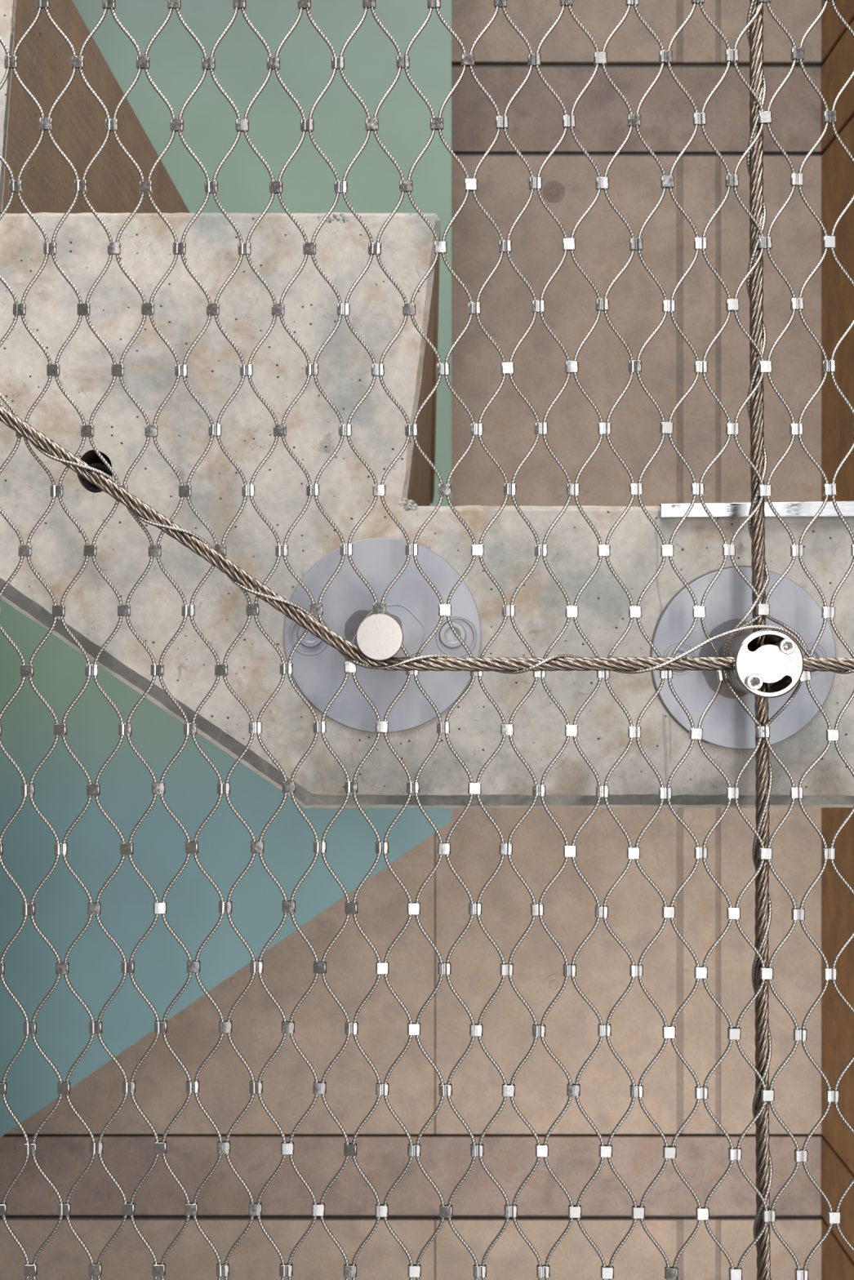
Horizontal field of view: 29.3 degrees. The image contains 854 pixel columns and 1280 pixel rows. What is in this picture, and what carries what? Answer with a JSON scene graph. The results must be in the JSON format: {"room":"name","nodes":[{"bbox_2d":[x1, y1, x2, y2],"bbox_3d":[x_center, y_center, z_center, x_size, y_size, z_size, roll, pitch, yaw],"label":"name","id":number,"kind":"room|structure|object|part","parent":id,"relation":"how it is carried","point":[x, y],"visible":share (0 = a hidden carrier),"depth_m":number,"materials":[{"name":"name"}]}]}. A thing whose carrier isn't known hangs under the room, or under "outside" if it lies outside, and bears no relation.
{"room":"stairwell","nodes":[
{"label":"stairwell","id":0,"kind":"room"},
{"bbox_2d":[0,0,451,1137],"bbox_3d":[-0.995,-0.329,4.855,2.135,4.725,0.070,0,0,0],"label":"wall","id":1,"kind":"structure","parent":0,"point":[241,70],"depth_m":4.82,"materials":[{"name":"teal paint"}]},
{"bbox_2d":[0,0,823,1279],"bbox_3d":[-0.326,-0.128,5.248,3.714,5.440,0.303,0,0,0],"label":"wall","id":2,"kind":"structure","parent":0,"point":[535,115],"depth_m":5.10,"materials":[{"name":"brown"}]},
{"bbox_3d":[-1.038,2.116,5.125,2.120,0.610,0.050,0,0,0],"label":"formwork panel","id":3,"kind":"part","parent":2,"relation":"part of","materials":[{"name":"brown concrete"}]},
{"bbox_3d":[-1.038,0.015,5.125,2.120,3.055,0.050,0,0,0],"label":"formwork panel","id":4,"kind":"part","parent":2,"relation":"part of","materials":[{"name":"brown concrete"}]},
{"bbox_3d":[-0.430,1.675,5.128,3.335,0.245,0.044,0,0,0],"label":"formwork panel","id":5,"kind":"part","parent":2,"relation":"part of","materials":[{"name":"concrete"}]},
{"bbox_3d":[0.025,2.116,5.127,0.005,0.610,0.046,0,0,0],"label":"formwork panel","id":6,"kind":"part","parent":2,"relation":"part of","materials":[{"name":"concrete"}]},
{"bbox_3d":[0.025,0.015,5.127,0.005,3.055,0.046,0,0,0],"label":"formwork panel","id":7,"kind":"part","parent":2,"relation":"part of","materials":[{"name":"concrete"}]},
{"bbox_3d":[0.404,2.116,5.125,0.753,0.610,0.050,0,0,0],"label":"formwork panel","id":8,"kind":"part","parent":2,"relation":"part of","materials":[{"name":"brown concrete"}]},
{"bbox_3d":[0.404,0.015,5.125,0.753,3.055,0.050,0,0,0],"label":"formwork panel","id":9,"kind":"part","parent":2,"relation":"part of","materials":[{"name":"brown concrete"}]},
{"bbox_3d":[0.404,-2.242,5.125,0.753,0.872,0.050,0,0,0],"label":"formwork panel","id":10,"kind":"part","parent":2,"relation":"part of","materials":[{"name":"brown concrete"}]},
{"bbox_3d":[-0.430,-1.659,5.128,3.335,0.264,0.044,0,0,0],"label":"formwork panel","id":11,"kind":"part","parent":2,"relation":"part of","materials":[{"name":"concrete"}]},
{"bbox_3d":[0.790,2.116,5.127,0.019,0.610,0.046,0,0,0],"label":"formwork panel","id":12,"kind":"part","parent":2,"relation":"part of","materials":[{"name":"concrete"}]},
{"bbox_3d":[0.790,-2.242,5.127,0.019,0.872,0.046,0,0,0],"label":"formwork panel","id":13,"kind":"part","parent":2,"relation":"part of","materials":[{"name":"concrete"}]},
{"bbox_3d":[0.790,0.015,5.127,0.019,3.055,0.046,0,0,0],"label":"formwork panel","id":14,"kind":"part","parent":2,"relation":"part of","materials":[{"name":"concrete"}]},
{"bbox_3d":[0.851,2.116,5.127,0.104,0.610,0.047,0,0,0],"label":"formwork panel","id":15,"kind":"part","parent":2,"relation":"part of","materials":[{"name":"brown concrete"}]},
{"bbox_3d":[0.851,-2.242,5.127,0.104,0.872,0.047,0,0,0],"label":"formwork panel","id":16,"kind":"part","parent":2,"relation":"part of","materials":[{"name":"brown concrete"}]},
{"bbox_3d":[0.851,0.015,5.127,0.104,3.055,0.047,0,0,0],"label":"formwork panel","id":17,"kind":"part","parent":2,"relation":"part of","materials":[{"name":"brown concrete"}]},
{"bbox_3d":[0.909,2.116,5.127,0.014,0.610,0.046,0,0,0],"label":"formwork panel","id":18,"kind":"part","parent":2,"relation":"part of","materials":[{"name":"concrete"}]},
{"bbox_3d":[0.909,-2.242,5.127,0.014,0.872,0.046,0,0,0],"label":"formwork panel","id":19,"kind":"part","parent":2,"relation":"part of","materials":[{"name":"concrete"}]},
{"bbox_3d":[0.909,0.015,5.127,0.014,3.055,0.046,0,0,0],"label":"formwork panel","id":20,"kind":"part","parent":2,"relation":"part of","materials":[{"name":"concrete"}]},
{"bbox_3d":[1.077,2.116,5.125,0.321,0.610,0.050,0,0,0],"label":"formwork panel","id":21,"kind":"part","parent":2,"relation":"part of","materials":[{"name":"brown concrete"}]},
{"bbox_3d":[1.077,0.015,5.125,0.321,3.055,0.050,0,0,0],"label":"formwork panel","id":22,"kind":"part","parent":2,"relation":"part of","materials":[{"name":"brown concrete"}]},
{"bbox_3d":[1.077,-2.242,5.125,0.321,0.872,0.050,0,0,0],"label":"formwork panel","id":23,"kind":"part","parent":2,"relation":"part of","materials":[{"name":"brown concrete"}]},
{"bbox_2d":[0,212,853,808],"bbox_3d":[0.009,-0.126,3.037,1.164,0.581,2.926,0,0,0],"label":"stair stringer","id":24,"kind":"object","parent":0,"point":[344,374],"depth_m":1.59,"materials":[{"name":"concrete"}]},
{"bbox_2d":[0,0,190,213],"bbox_3d":[-0.484,-0.565,3.042,0.178,0.296,2.915,0,0,0],"label":"wooden panel","id":25,"kind":"object","parent":24,"relation":"on","point":[44,55],"visible":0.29,"depth_m":1.82,"materials":[{"name":"wood"}]},
{"bbox_2d":[283,537,480,733],"bbox_3d":[-0.043,-0.004,1.530,0.191,0.189,0.117,0,0,0],"label":"mounting plate","id":26,"kind":"object","parent":24,"relation":"attached to","point":[411,615],"visible":0.77,"depth_m":1.58,"materials":[{"name":"metal"}]},
{"bbox_2d":[0,404,853,671],"bbox_3d":[0.002,-0.110,1.490,0.898,0.278,0.013,0,0,0],"label":"rope","id":27,"kind":"object","parent":26,"relation":"attached to","point":[9,419],"visible":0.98,"depth_m":1.49,"materials":[{"name":"silver metal"}]},
{"bbox_2d":[0,0,853,1279],"bbox_3d":[-0.003,-0.006,1.505,0.816,1.305,0.020,0,0,0],"label":"netting","id":28,"kind":"object","parent":27,"relation":"attached to","point":[731,55],"visible":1,"depth_m":1.50,"materials":[{"name":"silver metal"}]},
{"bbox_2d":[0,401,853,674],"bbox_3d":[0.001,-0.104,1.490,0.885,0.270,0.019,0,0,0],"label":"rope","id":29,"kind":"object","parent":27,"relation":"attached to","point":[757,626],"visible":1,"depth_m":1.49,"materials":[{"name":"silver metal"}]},
{"bbox_2d":[649,565,835,749],"bbox_3d":[0.306,0.017,1.526,0.180,0.178,0.127,0,0,0],"label":"mounting plate","id":30,"kind":"object","parent":24,"relation":"attached to","point":[779,663],"visible":0.78,"depth_m":1.58,"materials":[{"name":"metal"}]},
{"bbox_3d":[0.310,0.021,1.533,0.061,0.061,0.108,0,0,0],"label":"post","id":31,"kind":"part","parent":30,"relation":"part of","materials":[{"name":"silver metal"}]},
{"bbox_2d":[749,0,770,1279],"bbox_3d":[0.308,0.002,1.510,0.020,1.250,0.013,0,0,0],"label":"rope","id":32,"kind":"object","parent":30,"relation":"attached to","point":[756,28],"visible":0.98,"depth_m":1.51,"materials":[{"name":"silver metal"}]},
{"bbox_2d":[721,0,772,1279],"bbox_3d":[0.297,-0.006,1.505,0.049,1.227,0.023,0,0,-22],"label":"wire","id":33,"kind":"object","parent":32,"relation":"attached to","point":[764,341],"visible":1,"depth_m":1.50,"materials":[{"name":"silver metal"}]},
{"bbox_3d":[0.353,-0.127,1.579,0.256,0.017,0.011,0,0,0],"label":"metal strip","id":34,"kind":"part","parent":24,"relation":"part of","materials":[{"name":"silver metal"}]},
{"bbox_2d":[820,0,853,1279],"bbox_3d":[1.356,-0.128,3.125,0.250,5.440,4.450,0,0,0],"label":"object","id":35,"kind":"structure","parent":0,"point":[837,1142],"depth_m":4.86,"materials":[{"name":"brown wood"}]},
{"bbox_3d":[1.256,1.676,3.070,0.050,0.243,4.140,0,0,0],"label":"formwork panel","id":36,"kind":"part","parent":35,"relation":"part of","materials":[{"name":"wood"}]},
{"bbox_3d":[1.256,-1.659,3.070,0.050,0.264,4.140,0,0,0],"label":"formwork panel","id":37,"kind":"part","parent":35,"relation":"part of","materials":[{"name":"wood"}]},
{"bbox_3d":[1.256,2.116,3.070,0.050,0.610,4.140,0,0,0],"label":"formwork panel","id":38,"kind":"part","parent":35,"relation":"part of","materials":[{"name":"wood"}]},
{"bbox_3d":[1.256,-2.242,3.070,0.050,0.872,4.140,0,0,0],"label":"formwork panel","id":39,"kind":"part","parent":35,"relation":"part of","materials":[{"name":"wood"}]}
]}

